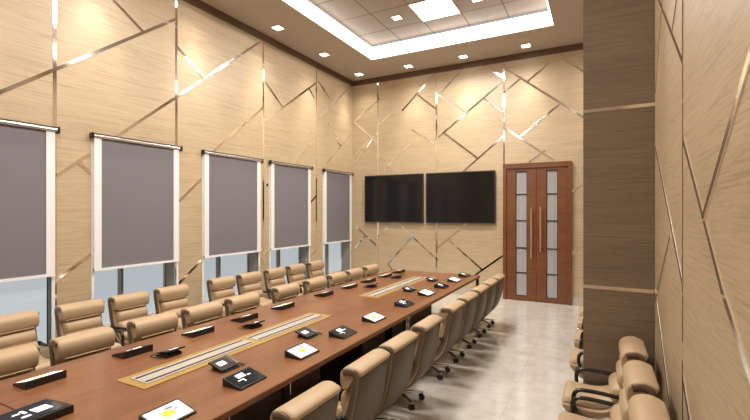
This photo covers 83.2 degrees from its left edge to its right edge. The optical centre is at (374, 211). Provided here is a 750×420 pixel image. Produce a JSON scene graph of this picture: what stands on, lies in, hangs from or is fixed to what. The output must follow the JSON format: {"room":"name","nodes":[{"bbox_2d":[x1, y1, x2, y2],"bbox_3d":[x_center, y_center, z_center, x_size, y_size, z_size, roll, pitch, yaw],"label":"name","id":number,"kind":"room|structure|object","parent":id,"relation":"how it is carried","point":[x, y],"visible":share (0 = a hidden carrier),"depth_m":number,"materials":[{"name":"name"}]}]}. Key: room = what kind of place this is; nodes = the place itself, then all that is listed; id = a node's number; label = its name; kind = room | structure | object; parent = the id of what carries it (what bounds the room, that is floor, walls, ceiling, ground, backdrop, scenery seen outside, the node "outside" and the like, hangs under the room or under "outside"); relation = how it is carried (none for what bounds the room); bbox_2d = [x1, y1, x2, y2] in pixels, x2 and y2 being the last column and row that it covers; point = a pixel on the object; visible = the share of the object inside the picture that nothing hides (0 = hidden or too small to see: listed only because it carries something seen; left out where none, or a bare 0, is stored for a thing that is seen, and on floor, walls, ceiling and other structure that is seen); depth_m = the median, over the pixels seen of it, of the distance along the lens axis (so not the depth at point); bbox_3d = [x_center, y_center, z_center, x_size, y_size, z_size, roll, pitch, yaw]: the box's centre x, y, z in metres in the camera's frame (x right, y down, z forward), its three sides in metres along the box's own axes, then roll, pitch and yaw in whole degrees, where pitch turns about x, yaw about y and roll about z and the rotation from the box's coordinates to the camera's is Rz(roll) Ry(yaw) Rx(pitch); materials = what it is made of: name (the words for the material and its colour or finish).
{"room":"conference room","nodes":[
{"label":"conference room","id":0,"kind":"room"},
{"bbox_2d":[0,0,352,358],"bbox_3d":[-3.511,-0.748,5.886,0.367,5.295,12.626,0,0,28],"label":"wall","id":1,"kind":"structure","parent":0,"point":[171,72],"depth_m":6.25,"materials":[{"name":"brown wood"}]},
{"bbox_2d":[0,276,54,348],"bbox_3d":[-4.235,0.314,4.499,0.350,2.527,1.296,0,0,28],"label":"window","id":2,"kind":"structure","parent":1,"relation":"in","point":[37,294],"depth_m":4.87,"materials":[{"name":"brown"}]},
{"bbox_2d":[0,118,60,282],"bbox_3d":[-4.051,-0.120,4.402,0.070,1.756,1.349,0,0,28],"label":"roller blind","id":3,"kind":"object","parent":1,"relation":"attached to","point":[27,150],"visible":1,"depth_m":4.72,"materials":[{"name":"fabric"}]},
{"bbox_2d":[91,139,177,326],"bbox_3d":[-3.449,0.314,5.982,0.350,2.527,1.252,0,0,28],"label":"window","id":4,"kind":"structure","parent":1,"relation":"in","point":[105,284],"depth_m":6.03,"materials":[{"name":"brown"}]},
{"bbox_2d":[89,132,182,270],"bbox_3d":[-3.265,-0.120,5.885,0.070,1.756,1.305,0,0,28],"label":"roller blind","id":5,"kind":"object","parent":4,"relation":"attached to","point":[136,182],"visible":1,"depth_m":5.81,"materials":[{"name":"fabric"}]},
{"bbox_2d":[202,155,259,303],"bbox_3d":[-2.642,0.314,7.506,0.350,2.527,1.319,0,0,28],"label":"window","id":6,"kind":"structure","parent":1,"relation":"in","point":[231,265],"depth_m":7.63,"materials":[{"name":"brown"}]},
{"bbox_2d":[201,150,263,257],"bbox_3d":[-2.458,-0.120,7.409,0.070,1.756,1.372,0,0,28],"label":"roller blind","id":7,"kind":"object","parent":6,"relation":"attached to","point":[231,183],"visible":1,"depth_m":7.32,"materials":[{"name":"fabric"}]},
{"bbox_2d":[184,0,352,85],"bbox_3d":[-3.344,-3.332,5.798,0.023,0.127,11.866,0,0,28],"label":"trim","id":8,"kind":"structure","parent":1,"relation":"attached to","point":[200,4],"depth_m":8.04,"materials":[{"name":"brown wood"}]},
{"bbox_2d":[269,164,309,283],"bbox_3d":[-1.905,0.314,8.895,0.350,2.527,1.309,0,0,28],"label":"window","id":9,"kind":"structure","parent":1,"relation":"in","point":[290,256],"depth_m":9.12,"materials":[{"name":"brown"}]},
{"bbox_2d":[269,160,312,249],"bbox_3d":[-1.722,-0.120,8.798,0.070,1.756,1.362,0,0,28],"label":"roller blind","id":10,"kind":"object","parent":9,"relation":"attached to","point":[290,184],"visible":1,"depth_m":8.73,"materials":[{"name":"fabric"}]},
{"bbox_2d":[323,241,350,275],"bbox_3d":[-1.072,0.314,10.469,0.350,2.527,1.262,0,0,28],"label":"window","id":11,"kind":"structure","parent":1,"relation":"in","point":[336,256],"depth_m":10.85,"materials":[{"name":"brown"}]},
{"bbox_2d":[322,168,353,243],"bbox_3d":[-0.888,-0.120,10.372,0.070,1.756,1.315,0,0,28],"label":"roller blind","id":12,"kind":"object","parent":1,"relation":"attached to","point":[337,185],"visible":1,"depth_m":10.34,"materials":[{"name":"fabric"}]},
{"bbox_2d":[201,0,582,80],"bbox_3d":[-0.650,-3.588,4.371,6.842,0.386,12.626,0,0,28],"label":"ceiling","id":13,"kind":"structure","parent":0,"point":[308,31],"depth_m":8.20,"materials":[{"name":"beige paint"}]},
{"bbox_2d":[283,0,553,59],"bbox_3d":[-0.692,-3.535,4.280,3.775,0.264,9.766,0,0,28],"label":"light","id":14,"kind":"object","parent":13,"relation":"attached to","point":[541,20],"depth_m":8.31,"materials":[{"name":"white"}]},
{"bbox_2d":[308,0,547,45],"bbox_3d":[-0.692,-3.752,4.280,3.851,0.057,9.842,0,0,28],"label":"ceiling panel","id":15,"kind":"object","parent":13,"relation":"on","point":[371,21],"depth_m":8.03,"materials":[{"name":"tile"}]},
{"bbox_2d":[408,0,460,21],"bbox_3d":[1.101,-3.718,7.760,0.760,0.011,0.760,0,0,28],"label":"recessed light","id":16,"kind":"object","parent":13,"relation":"in","point":[426,10],"visible":1,"depth_m":7.77,"materials":[{"name":"white plastic"}]},
{"bbox_2d":[353,49,582,297],"bbox_3d":[2.192,-0.748,9.736,6.842,5.295,0.291,0,0,28],"label":"wall","id":17,"kind":"structure","parent":0,"point":[529,110],"depth_m":9.66,"materials":[{"name":"brown wood"}]},
{"bbox_2d":[365,173,423,222],"bbox_3d":[0.457,-0.320,10.447,1.594,1.178,0.086,0,0,28],"label":"television","id":18,"kind":"object","parent":17,"relation":"attached to","point":[399,198],"visible":1,"depth_m":10.37,"materials":[{"name":"black plastic"}]},
{"bbox_2d":[426,170,494,223],"bbox_3d":[1.935,-0.320,9.664,1.613,1.178,0.086,0,0,28],"label":"television","id":19,"kind":"object","parent":17,"relation":"attached to","point":[464,196],"visible":1,"depth_m":9.60,"materials":[{"name":"black plastic"}]},
{"bbox_2d":[353,43,582,85],"bbox_3d":[2.123,-3.332,9.602,6.078,0.127,0.023,0,0,28],"label":"trim","id":20,"kind":"structure","parent":17,"relation":"attached to","point":[579,46],"depth_m":9.52,"materials":[{"name":"brown wood"}]},
{"bbox_2d":[452,287,502,297],"bbox_3d":[1.113,1.819,10.135,3.840,0.162,0.027,0,0,28],"label":"baseboard","id":21,"kind":"structure","parent":17,"relation":"attached to","point":[462,290],"depth_m":9.64,"materials":[{"name":"beige stone"}]},
{"bbox_2d":[503,161,571,304],"bbox_3d":[3.381,0.436,8.871,1.351,2.928,0.130,0,0,28],"label":"door","id":22,"kind":"structure","parent":17,"relation":"in","point":[537,200],"depth_m":8.85,"materials":[{"name":"brown wood"}]},
{"bbox_2d":[572,297,582,305],"bbox_3d":[4.406,1.819,8.391,0.910,0.162,0.027,0,0,28],"label":"baseboard","id":23,"kind":"structure","parent":17,"relation":"attached to","point":[578,301],"depth_m":8.54,"materials":[{"name":"beige stone"}]},
{"bbox_2d":[376,294,582,419],"bbox_3d":[-0.743,1.995,4.420,7.051,0.190,12.626,0,0,28],"label":"floor","id":24,"kind":"structure","parent":0,"point":[518,369],"depth_m":4.99,"materials":[{"name":"tile"}]},
{"bbox_2d":[0,344,38,380],"bbox_3d":[-2.611,1.473,3.040,0.630,0.853,0.536,0,0,29],"label":"chair","id":25,"kind":"object","parent":24,"relation":"on","point":[17,361],"visible":0.38,"depth_m":3.20,"materials":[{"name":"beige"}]},
{"bbox_2d":[0,368,32,380],"bbox_3d":[-2.725,1.340,3.103,0.147,0.276,0.399,0,0,29],"label":"cushion","id":26,"kind":"object","parent":25,"relation":"on","point":[12,373],"depth_m":3.17,"materials":[{"name":"beige leather"}]},
{"bbox_2d":[0,310,50,370],"bbox_3d":[-3.520,1.473,4.205,0.630,0.853,0.536,0,0,26],"label":"chair","id":27,"kind":"object","parent":24,"relation":"on","point":[18,329],"visible":0.44,"depth_m":4.30,"materials":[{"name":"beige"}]},
{"bbox_2d":[0,327,38,350],"bbox_3d":[-3.638,1.340,4.263,0.147,0.276,0.399,0,0,26],"label":"cushion","id":28,"kind":"object","parent":27,"relation":"on","point":[17,336],"depth_m":4.29,"materials":[{"name":"beige leather"}]},
{"bbox_2d":[35,354,50,370],"bbox_3d":[-3.447,1.518,4.168,0.398,0.088,0.399,0,0,26],"label":"seat cushion","id":29,"kind":"object","parent":27,"relation":"on","point":[43,363],"depth_m":4.18,"materials":[{"name":"beige leather"}]},
{"bbox_2d":[49,326,114,365],"bbox_3d":[-2.335,1.473,3.561,0.630,0.853,0.536,0,0,29],"label":"chair","id":30,"kind":"object","parent":24,"relation":"on","point":[71,347],"visible":0.27,"depth_m":3.58,"materials":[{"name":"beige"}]},
{"bbox_2d":[59,346,110,363],"bbox_3d":[-2.450,1.340,3.624,0.147,0.276,0.399,0,0,29],"label":"cushion","id":31,"kind":"object","parent":30,"relation":"on","point":[91,351],"depth_m":3.59,"materials":[{"name":"beige leather"}]},
{"bbox_2d":[54,299,124,348],"bbox_3d":[-3.215,1.473,4.780,0.630,0.853,0.536,0,0,29],"label":"chair","id":32,"kind":"object","parent":24,"relation":"on","point":[77,317],"visible":0.34,"depth_m":4.80,"materials":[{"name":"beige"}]},
{"bbox_2d":[62,314,101,335],"bbox_3d":[-3.330,1.340,4.845,0.147,0.276,0.399,0,0,29],"label":"cushion","id":33,"kind":"object","parent":32,"relation":"on","point":[82,322],"depth_m":4.81,"materials":[{"name":"beige leather"}]},
{"bbox_2d":[111,342,121,348],"bbox_3d":[-3.144,1.518,4.740,0.398,0.088,0.399,0,0,29],"label":"seat cushion","id":34,"kind":"object","parent":32,"relation":"on","point":[116,345],"depth_m":4.77,"materials":[{"name":"beige leather"}]},
{"bbox_2d":[108,291,149,345],"bbox_3d":[-2.941,1.473,5.298,0.630,0.853,0.536,0,0,27],"label":"chair","id":35,"kind":"object","parent":24,"relation":"on","point":[123,308],"visible":0.32,"depth_m":5.25,"materials":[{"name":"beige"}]},
{"bbox_2d":[115,304,147,330],"bbox_3d":[-3.058,1.340,5.357,0.147,0.276,0.399,0,0,27],"label":"cushion","id":36,"kind":"object","parent":35,"relation":"on","point":[123,314],"depth_m":5.29,"materials":[{"name":"beige leather"}]},
{"bbox_2d":[126,311,177,343],"bbox_3d":[-2.029,1.473,4.139,0.630,0.853,0.536,0,0,28],"label":"chair","id":37,"kind":"object","parent":24,"relation":"on","point":[144,328],"visible":0.16,"depth_m":4.15,"materials":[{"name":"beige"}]},
{"bbox_2d":[135,329,173,341],"bbox_3d":[-2.144,1.340,4.201,0.147,0.276,0.399,0,0,28],"label":"cushion","id":38,"kind":"object","parent":37,"relation":"on","point":[145,336],"depth_m":4.15,"materials":[{"name":"beige leather"}]},
{"bbox_2d":[153,284,188,331],"bbox_3d":[-2.660,1.473,5.829,0.630,0.853,0.536,0,0,29],"label":"chair","id":39,"kind":"object","parent":24,"relation":"on","point":[173,298],"visible":0.33,"depth_m":5.83,"materials":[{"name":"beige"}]},
{"bbox_2d":[159,296,187,316],"bbox_3d":[-2.775,1.340,5.892,0.147,0.276,0.399,0,0,29],"label":"cushion","id":40,"kind":"object","parent":39,"relation":"on","point":[175,304],"depth_m":5.84,"materials":[{"name":"beige leather"}]},
{"bbox_2d":[176,317,182,329],"bbox_3d":[-2.588,1.518,5.790,0.398,0.088,0.399,0,0,29],"label":"seat cushion","id":41,"kind":"object","parent":39,"relation":"on","point":[179,327],"depth_m":5.60,"materials":[{"name":"beige leather"}]},
{"bbox_2d":[180,301,222,328],"bbox_3d":[-1.749,1.473,4.667,0.630,0.853,0.536,0,0,27],"label":"chair","id":42,"kind":"object","parent":24,"relation":"on","point":[199,314],"visible":0.25,"depth_m":4.67,"materials":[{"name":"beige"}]},
{"bbox_2d":[189,316,219,326],"bbox_3d":[-1.865,1.340,4.727,0.147,0.276,0.399,0,0,27],"label":"cushion","id":43,"kind":"object","parent":42,"relation":"on","point":[192,323],"depth_m":4.68,"materials":[{"name":"beige leather"}]},
{"bbox_2d":[206,276,235,318],"bbox_3d":[-2.246,1.473,6.610,0.630,0.853,0.536,0,0,29],"label":"chair","id":44,"kind":"object","parent":24,"relation":"on","point":[219,289],"visible":0.3,"depth_m":6.58,"materials":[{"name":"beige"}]},
{"bbox_2d":[212,286,234,303],"bbox_3d":[-2.361,1.340,6.674,0.147,0.276,0.399,0,0,29],"label":"cushion","id":45,"kind":"object","parent":44,"relation":"on","point":[219,293],"depth_m":6.60,"materials":[{"name":"beige leather"}]},
{"bbox_2d":[0,269,479,419],"bbox_3d":[-0.815,1.514,4.265,1.691,0.771,8.294,0,0,28],"label":"conference table","id":46,"kind":"object","parent":24,"relation":"on","point":[99,386],"visible":0.77,"depth_m":3.32,"materials":[{"name":"brown wood"}]},
{"bbox_2d":[0,398,73,419],"bbox_3d":[-1.925,1.117,2.271,0.276,0.043,0.418,0,0,26],"label":"console","id":47,"kind":"object","parent":46,"relation":"on","point":[45,409],"visible":1,"depth_m":2.34,"materials":[{"name":"black plastic"}]},
{"bbox_2d":[13,370,66,389],"bbox_3d":[-2.244,1.113,2.834,0.162,0.051,0.238,0,0,28],"label":"console","id":48,"kind":"object","parent":46,"relation":"on","point":[43,379],"visible":1,"depth_m":2.78,"materials":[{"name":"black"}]},
{"bbox_2d":[112,344,152,358],"bbox_3d":[-1.946,1.113,3.396,0.162,0.051,0.238,0,0,28],"label":"console","id":49,"kind":"object","parent":46,"relation":"on","point":[139,350],"visible":1,"depth_m":3.34,"materials":[{"name":"black"}]},
{"bbox_2d":[138,398,196,419],"bbox_3d":[-1.135,1.113,2.322,0.162,0.051,0.238,0,0,28],"label":"console","id":50,"kind":"object","parent":46,"relation":"on","point":[176,409],"visible":1,"depth_m":2.33,"materials":[{"name":"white plastic"}]},
{"bbox_2d":[150,346,184,357],"bbox_3d":[-1.651,1.107,3.357,0.171,0.064,0.204,0,0,28],"label":"desk phone","id":51,"kind":"object","parent":46,"relation":"on","point":[175,351],"visible":1,"depth_m":3.32,"materials":[{"name":"black plastic"}]},
{"bbox_2d":[181,326,214,337],"bbox_3d":[-1.653,1.113,3.950,0.162,0.051,0.238,0,0,29],"label":"console","id":52,"kind":"object","parent":46,"relation":"on","point":[195,333],"visible":1,"depth_m":3.89,"materials":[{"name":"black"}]},
{"bbox_2d":[208,355,244,371],"bbox_3d":[-1.078,1.107,3.088,0.171,0.064,0.204,0,0,28],"label":"desk phone","id":53,"kind":"object","parent":46,"relation":"on","point":[222,364],"visible":1,"depth_m":3.06,"materials":[{"name":"black plastic"}]},
{"bbox_2d":[230,313,257,322],"bbox_3d":[-1.379,1.113,4.468,0.162,0.051,0.238,0,0,27],"label":"console","id":54,"kind":"object","parent":46,"relation":"on","point":[248,317],"visible":1,"depth_m":4.39,"materials":[{"name":"black"}]},
{"bbox_2d":[223,367,266,390],"bbox_3d":[-0.868,1.113,2.825,0.162,0.051,0.238,0,0,27],"label":"console","id":55,"kind":"object","parent":46,"relation":"on","point":[240,380],"visible":1,"depth_m":2.80,"materials":[{"name":"black plastic"}]},
{"bbox_2d":[238,320,264,328],"bbox_3d":[-1.222,1.107,4.166,0.171,0.064,0.204,0,0,28],"label":"desk phone","id":56,"kind":"object","parent":46,"relation":"on","point":[257,324],"visible":1,"depth_m":4.13,"materials":[{"name":"black plastic"}]},
{"bbox_2d":[271,302,294,309],"bbox_3d":[-1.092,1.113,5.008,0.162,0.051,0.238,0,0,27],"label":"console","id":57,"kind":"object","parent":46,"relation":"on","point":[292,304],"visible":1,"depth_m":4.94,"materials":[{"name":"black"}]},
{"bbox_2d":[285,342,318,359],"bbox_3d":[-0.579,1.113,3.371,0.162,0.051,0.238,0,0,28],"label":"console","id":58,"kind":"object","parent":46,"relation":"on","point":[301,351],"visible":1,"depth_m":3.34,"materials":[{"name":"white plastic"}]},
{"bbox_2d":[295,326,321,338],"bbox_3d":[-0.604,1.107,3.880,0.171,0.064,0.204,0,0,28],"label":"desk phone","id":59,"kind":"object","parent":46,"relation":"on","point":[304,333],"visible":1,"depth_m":3.85,"materials":[{"name":"black plastic"}]},
{"bbox_2d":[314,291,333,296],"bbox_3d":[-0.697,1.113,5.755,0.162,0.051,0.238,0,0,29],"label":"console","id":60,"kind":"object","parent":46,"relation":"on","point":[324,294],"visible":1,"depth_m":5.67,"materials":[{"name":"black"}]},
{"bbox_2d":[329,325,356,338],"bbox_3d":[-0.295,1.113,3.908,0.162,0.051,0.238,0,0,28],"label":"console","id":61,"kind":"object","parent":46,"relation":"on","point":[341,332],"visible":1,"depth_m":3.87,"materials":[{"name":"black"}]},
{"bbox_2d":[362,312,385,322],"bbox_3d":[-0.010,1.113,4.445,0.162,0.051,0.238,0,0,29],"label":"console","id":62,"kind":"object","parent":46,"relation":"on","point":[372,317],"visible":1,"depth_m":4.40,"materials":[{"name":"white"}]},
{"bbox_2d":[394,299,414,307],"bbox_3d":[0.359,1.113,5.142,0.162,0.051,0.238,0,0,29],"label":"console","id":63,"kind":"object","parent":46,"relation":"on","point":[404,303],"visible":1,"depth_m":5.09,"materials":[{"name":"black"}]},
{"bbox_2d":[402,285,416,291],"bbox_3d":[0.499,1.107,6.069,0.171,0.064,0.204,0,0,28],"label":"desk phone","id":64,"kind":"object","parent":46,"relation":"on","point":[406,289],"visible":1,"depth_m":6.04,"materials":[{"name":"black plastic"}]},
{"bbox_2d":[418,289,434,296],"bbox_3d":[0.708,1.113,5.800,0.162,0.051,0.238,0,0,29],"label":"console","id":65,"kind":"object","parent":46,"relation":"on","point":[424,292],"visible":1,"depth_m":5.75,"materials":[{"name":"white"}]},
{"bbox_2d":[434,282,448,288],"bbox_3d":[1.004,1.113,6.359,0.162,0.051,0.238,0,0,27],"label":"console","id":66,"kind":"object","parent":46,"relation":"on","point":[437,285],"visible":1,"depth_m":6.30,"materials":[{"name":"black"}]},
{"bbox_2d":[224,292,259,316],"bbox_3d":[-1.468,1.473,5.197,0.630,0.853,0.536,0,0,29],"label":"chair","id":67,"kind":"object","parent":24,"relation":"on","point":[238,304],"visible":0.18,"depth_m":5.20,"materials":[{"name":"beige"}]},
{"bbox_2d":[231,306,256,314],"bbox_3d":[-1.583,1.340,5.261,0.147,0.276,0.399,0,0,29],"label":"cushion","id":68,"kind":"object","parent":67,"relation":"on","point":[245,308],"depth_m":5.20,"materials":[{"name":"beige leather"}]},
{"bbox_2d":[236,271,271,307],"bbox_3d":[-1.966,1.473,7.139,0.630,0.853,0.536,0,0,29],"label":"chair","id":69,"kind":"object","parent":24,"relation":"on","point":[248,282],"visible":0.49,"depth_m":7.13,"materials":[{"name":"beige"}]},
{"bbox_2d":[241,281,263,296],"bbox_3d":[-2.080,1.340,7.203,0.147,0.276,0.399,0,0,29],"label":"cushion","id":70,"kind":"object","parent":69,"relation":"on","point":[246,286],"depth_m":7.17,"materials":[{"name":"beige leather"}]},
{"bbox_2d":[257,297,271,306],"bbox_3d":[-1.895,1.518,7.099,0.398,0.088,0.399,0,0,29],"label":"seat cushion","id":71,"kind":"object","parent":69,"relation":"on","point":[263,301],"depth_m":7.01,"materials":[{"name":"beige leather"}]},
{"bbox_2d":[263,267,301,298],"bbox_3d":[-1.659,1.473,7.718,0.630,0.853,0.536,0,0,29],"label":"chair","id":72,"kind":"object","parent":24,"relation":"on","point":[273,277],"visible":0.32,"depth_m":7.68,"materials":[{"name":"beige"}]},
{"bbox_2d":[268,276,285,288],"bbox_3d":[-1.774,1.340,7.780,0.147,0.276,0.399,0,0,29],"label":"cushion","id":73,"kind":"object","parent":72,"relation":"on","point":[273,281],"depth_m":7.70,"materials":[{"name":"beige leather"}]},
{"bbox_2d":[270,283,299,303],"bbox_3d":[-1.081,1.473,5.927,0.630,0.853,0.536,0,0,29],"label":"chair","id":74,"kind":"object","parent":24,"relation":"on","point":[287,291],"visible":0.27,"depth_m":5.92,"materials":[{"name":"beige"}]},
{"bbox_2d":[277,295,296,301],"bbox_3d":[-1.196,1.340,5.990,0.147,0.276,0.399,0,0,29],"label":"cushion","id":75,"kind":"object","parent":74,"relation":"on","point":[282,298],"depth_m":5.91,"materials":[{"name":"beige leather"}]},
{"bbox_2d":[285,263,305,294],"bbox_3d":[-1.375,1.473,8.253,0.630,0.853,0.536,0,0,27],"label":"chair","id":76,"kind":"object","parent":24,"relation":"on","point":[294,273],"visible":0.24,"depth_m":8.21,"materials":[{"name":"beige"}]},
{"bbox_2d":[290,272,304,286],"bbox_3d":[-1.492,1.340,8.312,0.147,0.276,0.399,0,0,27],"label":"cushion","id":77,"kind":"object","parent":76,"relation":"on","point":[295,277],"depth_m":8.24,"materials":[{"name":"beige leather"}]},
{"bbox_2d":[270,381,340,419],"bbox_3d":[-0.584,1.473,2.538,0.630,0.853,0.536,0,0,29],"label":"chair","id":78,"kind":"object","parent":24,"relation":"on","point":[320,402],"visible":1,"depth_m":2.40,"materials":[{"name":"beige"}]},
{"bbox_2d":[302,276,326,294],"bbox_3d":[-0.748,1.473,6.556,0.630,0.853,0.536,0,0,28],"label":"chair","id":79,"kind":"object","parent":24,"relation":"on","point":[319,283],"visible":0.2,"depth_m":6.53,"materials":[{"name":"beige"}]},
{"bbox_2d":[308,287,324,292],"bbox_3d":[-0.864,1.340,6.617,0.147,0.276,0.399,0,0,28],"label":"cushion","id":80,"kind":"object","parent":79,"relation":"on","point":[310,290],"depth_m":6.53,"materials":[{"name":"beige leather"}]},
{"bbox_2d":[306,260,326,288],"bbox_3d":[-1.067,1.473,8.834,0.630,0.853,0.536,0,0,29],"label":"chair","id":81,"kind":"object","parent":24,"relation":"on","point":[314,268],"visible":0.27,"depth_m":8.80,"materials":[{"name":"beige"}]},
{"bbox_2d":[310,268,324,277],"bbox_3d":[-1.182,1.340,8.898,0.147,0.276,0.399,0,0,29],"label":"cushion","id":82,"kind":"object","parent":81,"relation":"on","point":[314,272],"depth_m":8.83,"materials":[{"name":"beige leather"}]},
{"bbox_2d":[325,271,346,287],"bbox_3d":[-0.459,1.473,7.101,0.630,0.853,0.536,0,0,27],"label":"chair","id":83,"kind":"object","parent":24,"relation":"on","point":[334,279],"visible":0.25,"depth_m":7.07,"materials":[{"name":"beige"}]},
{"bbox_2d":[331,281,345,286],"bbox_3d":[-0.576,1.340,7.160,0.147,0.276,0.399,0,0,27],"label":"cushion","id":84,"kind":"object","parent":83,"relation":"on","point":[336,283],"depth_m":7.08,"materials":[{"name":"beige leather"}]},
{"bbox_2d":[344,268,363,282],"bbox_3d":[-0.192,1.473,7.606,0.630,0.853,0.536,0,0,28],"label":"chair","id":85,"kind":"object","parent":24,"relation":"on","point":[354,274],"visible":0.23,"depth_m":7.59,"materials":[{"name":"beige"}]},
{"bbox_2d":[335,348,389,419],"bbox_3d":[-0.259,1.473,3.150,0.630,0.853,0.536,0,0,28],"label":"chair","id":86,"kind":"object","parent":24,"relation":"on","point":[362,380],"visible":0.8,"depth_m":2.93,"materials":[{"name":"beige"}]},
{"bbox_2d":[336,388,349,416],"bbox_3d":[-0.143,1.340,3.090,0.147,0.276,0.399,0,0,28],"label":"cushion","id":87,"kind":"object","parent":86,"relation":"on","point":[341,410],"depth_m":2.90,"materials":[{"name":"beige leather"}]},
{"bbox_2d":[361,264,378,277],"bbox_3d":[0.106,1.473,8.168,0.630,0.853,0.536,0,0,28],"label":"chair","id":88,"kind":"object","parent":24,"relation":"on","point":[373,269],"visible":0.19,"depth_m":8.13,"materials":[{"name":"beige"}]},
{"bbox_2d":[339,331,417,419],"bbox_3d":[0.000,1.473,3.639,0.630,0.853,0.536,0,0,29],"label":"chair","id":89,"kind":"object","parent":24,"relation":"on","point":[401,348],"visible":0.33,"depth_m":3.45,"materials":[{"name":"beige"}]},
{"bbox_2d":[401,315,441,410],"bbox_3d":[0.305,1.473,4.216,0.630,0.853,0.536,0,0,28],"label":"chair","id":90,"kind":"object","parent":24,"relation":"on","point":[427,330],"visible":0.41,"depth_m":4.00,"materials":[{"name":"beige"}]},
{"bbox_2d":[429,300,465,379],"bbox_3d":[0.693,1.473,4.948,0.630,0.853,0.536,0,0,28],"label":"chair","id":91,"kind":"object","parent":24,"relation":"on","point":[451,314],"visible":0.46,"depth_m":4.70,"materials":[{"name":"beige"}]},
{"bbox_2d":[439,320,445,337],"bbox_3d":[0.809,1.340,4.886,0.147,0.276,0.399,0,0,28],"label":"cushion","id":92,"kind":"object","parent":91,"relation":"on","point":[443,324],"depth_m":4.69,"materials":[{"name":"beige leather"}]},
{"bbox_2d":[447,291,478,362],"bbox_3d":[0.976,1.473,5.481,0.630,0.853,0.536,0,0,29],"label":"chair","id":93,"kind":"object","parent":24,"relation":"on","point":[470,298],"visible":0.34,"depth_m":5.30,"materials":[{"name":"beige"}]},
{"bbox_2d":[441,284,488,348],"bbox_3d":[1.262,1.473,6.022,0.630,0.853,0.536,0,0,28],"label":"chair","id":94,"kind":"object","parent":24,"relation":"on","point":[482,289],"visible":0.33,"depth_m":5.84,"materials":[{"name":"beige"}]},
{"bbox_2d":[472,278,497,337],"bbox_3d":[1.542,1.473,6.550,0.630,0.853,0.536,0,0,29],"label":"chair","id":95,"kind":"object","parent":24,"relation":"on","point":[492,283],"visible":0.32,"depth_m":6.37,"materials":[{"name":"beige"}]},
{"bbox_2d":[481,273,504,327],"bbox_3d":[1.818,1.473,7.072,0.630,0.853,0.536,0,0,28],"label":"chair","id":96,"kind":"object","parent":24,"relation":"on","point":[500,277],"visible":0.3,"depth_m":6.90,"materials":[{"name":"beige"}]},
{"bbox_2d":[569,338,582,378],"bbox_3d":[2.325,1.473,4.359,0.630,0.853,0.536,0,0,28],"label":"chair","id":97,"kind":"object","parent":24,"relation":"on","point":[576,358],"visible":0.13,"depth_m":4.29,"materials":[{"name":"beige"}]},
{"bbox_2d":[569,348,582,365],"bbox_3d":[2.253,1.518,4.397,0.398,0.088,0.399,0,0,28],"label":"seat cushion","id":98,"kind":"object","parent":97,"relation":"on","point":[573,358],"depth_m":4.33,"materials":[{"name":"beige leather"}]},
{"bbox_2d":[574,323,582,349],"bbox_3d":[2.716,1.473,5.098,0.630,0.853,0.536,0,0,28],"label":"chair","id":99,"kind":"object","parent":24,"relation":"on","point":[578,336],"visible":0.11,"depth_m":5.04,"materials":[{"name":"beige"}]},
{"bbox_2d":[574,329,582,341],"bbox_3d":[2.644,1.518,5.136,0.398,0.088,0.399,0,0,28],"label":"seat cushion","id":100,"kind":"object","parent":99,"relation":"on","point":[578,332],"depth_m":5.10,"materials":[{"name":"beige leather"}]},
{"bbox_2d":[575,316,582,346],"bbox_3d":[3.090,1.473,5.803,0.630,0.853,0.536,0,0,28],"label":"chair","id":101,"kind":"object","parent":24,"relation":"on","point":[580,318],"visible":0.1,"depth_m":5.75,"materials":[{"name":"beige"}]},
{"bbox_2d":[577,316,582,325],"bbox_3d":[3.018,1.518,5.841,0.398,0.088,0.399,0,0,28],"label":"seat cushion","id":102,"kind":"object","parent":101,"relation":"on","point":[579,322],"depth_m":5.80,"materials":[{"name":"beige leather"}]},
{"bbox_2d":[562,336,648,418],"bbox_3d":[1.858,1.473,3.477,0.630,0.853,0.536,0,0,28],"label":"chair","id":103,"kind":"object","parent":24,"relation":"on","point":[630,347],"visible":0.69,"depth_m":3.34,"materials":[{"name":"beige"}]},
{"bbox_2d":[562,380,612,409],"bbox_3d":[1.786,1.518,3.516,0.398,0.088,0.399,0,0,28],"label":"seat cushion","id":104,"kind":"object","parent":103,"relation":"on","point":[570,386],"depth_m":3.43,"materials":[{"name":"beige leather"}]},
{"bbox_2d":[608,355,623,402],"bbox_3d":[1.974,1.340,3.416,0.147,0.276,0.399,0,0,28],"label":"cushion","id":105,"kind":"object","parent":103,"relation":"on","point":[615,380],"depth_m":3.31,"materials":[{"name":"beige leather"}]},
{"bbox_2d":[558,360,659,419],"bbox_3d":[1.551,1.473,2.898,0.630,0.853,0.536,0,0,28],"label":"chair","id":106,"kind":"object","parent":24,"relation":"on","point":[639,377],"visible":0.8,"depth_m":2.81,"materials":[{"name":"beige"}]},
{"bbox_2d":[558,411,610,419],"bbox_3d":[1.479,1.518,2.936,0.398,0.088,0.399,0,0,28],"label":"seat cushion","id":107,"kind":"object","parent":106,"relation":"on","point":[564,415],"depth_m":3.08,"materials":[{"name":"beige leather"}]},
{"bbox_2d":[610,383,628,419],"bbox_3d":[1.667,1.340,2.837,0.147,0.276,0.399,0,0,28],"label":"cushion","id":108,"kind":"object","parent":106,"relation":"on","point":[619,411],"depth_m":2.83,"materials":[{"name":"beige leather"}]},
{"bbox_2d":[628,394,669,419],"bbox_3d":[1.258,1.473,2.344,0.630,0.853,0.536,0,0,28],"label":"chair","id":109,"kind":"object","parent":24,"relation":"on","point":[640,406],"visible":1,"depth_m":2.28,"materials":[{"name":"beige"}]},
{"bbox_2d":[583,0,654,385],"bbox_3d":[2.215,-0.748,3.866,0.546,5.295,0.366,0,0,28],"label":"column","id":110,"kind":"structure","parent":0,"point":[619,35],"depth_m":3.71,"materials":[{"name":"brown wood"}]},
{"bbox_2d":[655,0,749,419],"bbox_3d":[2.071,-0.748,2.714,0.291,5.295,12.246,0,0,28],"label":"wall","id":111,"kind":"structure","parent":0,"point":[702,47],"depth_m":1.92,"materials":[{"name":"brown wood"}]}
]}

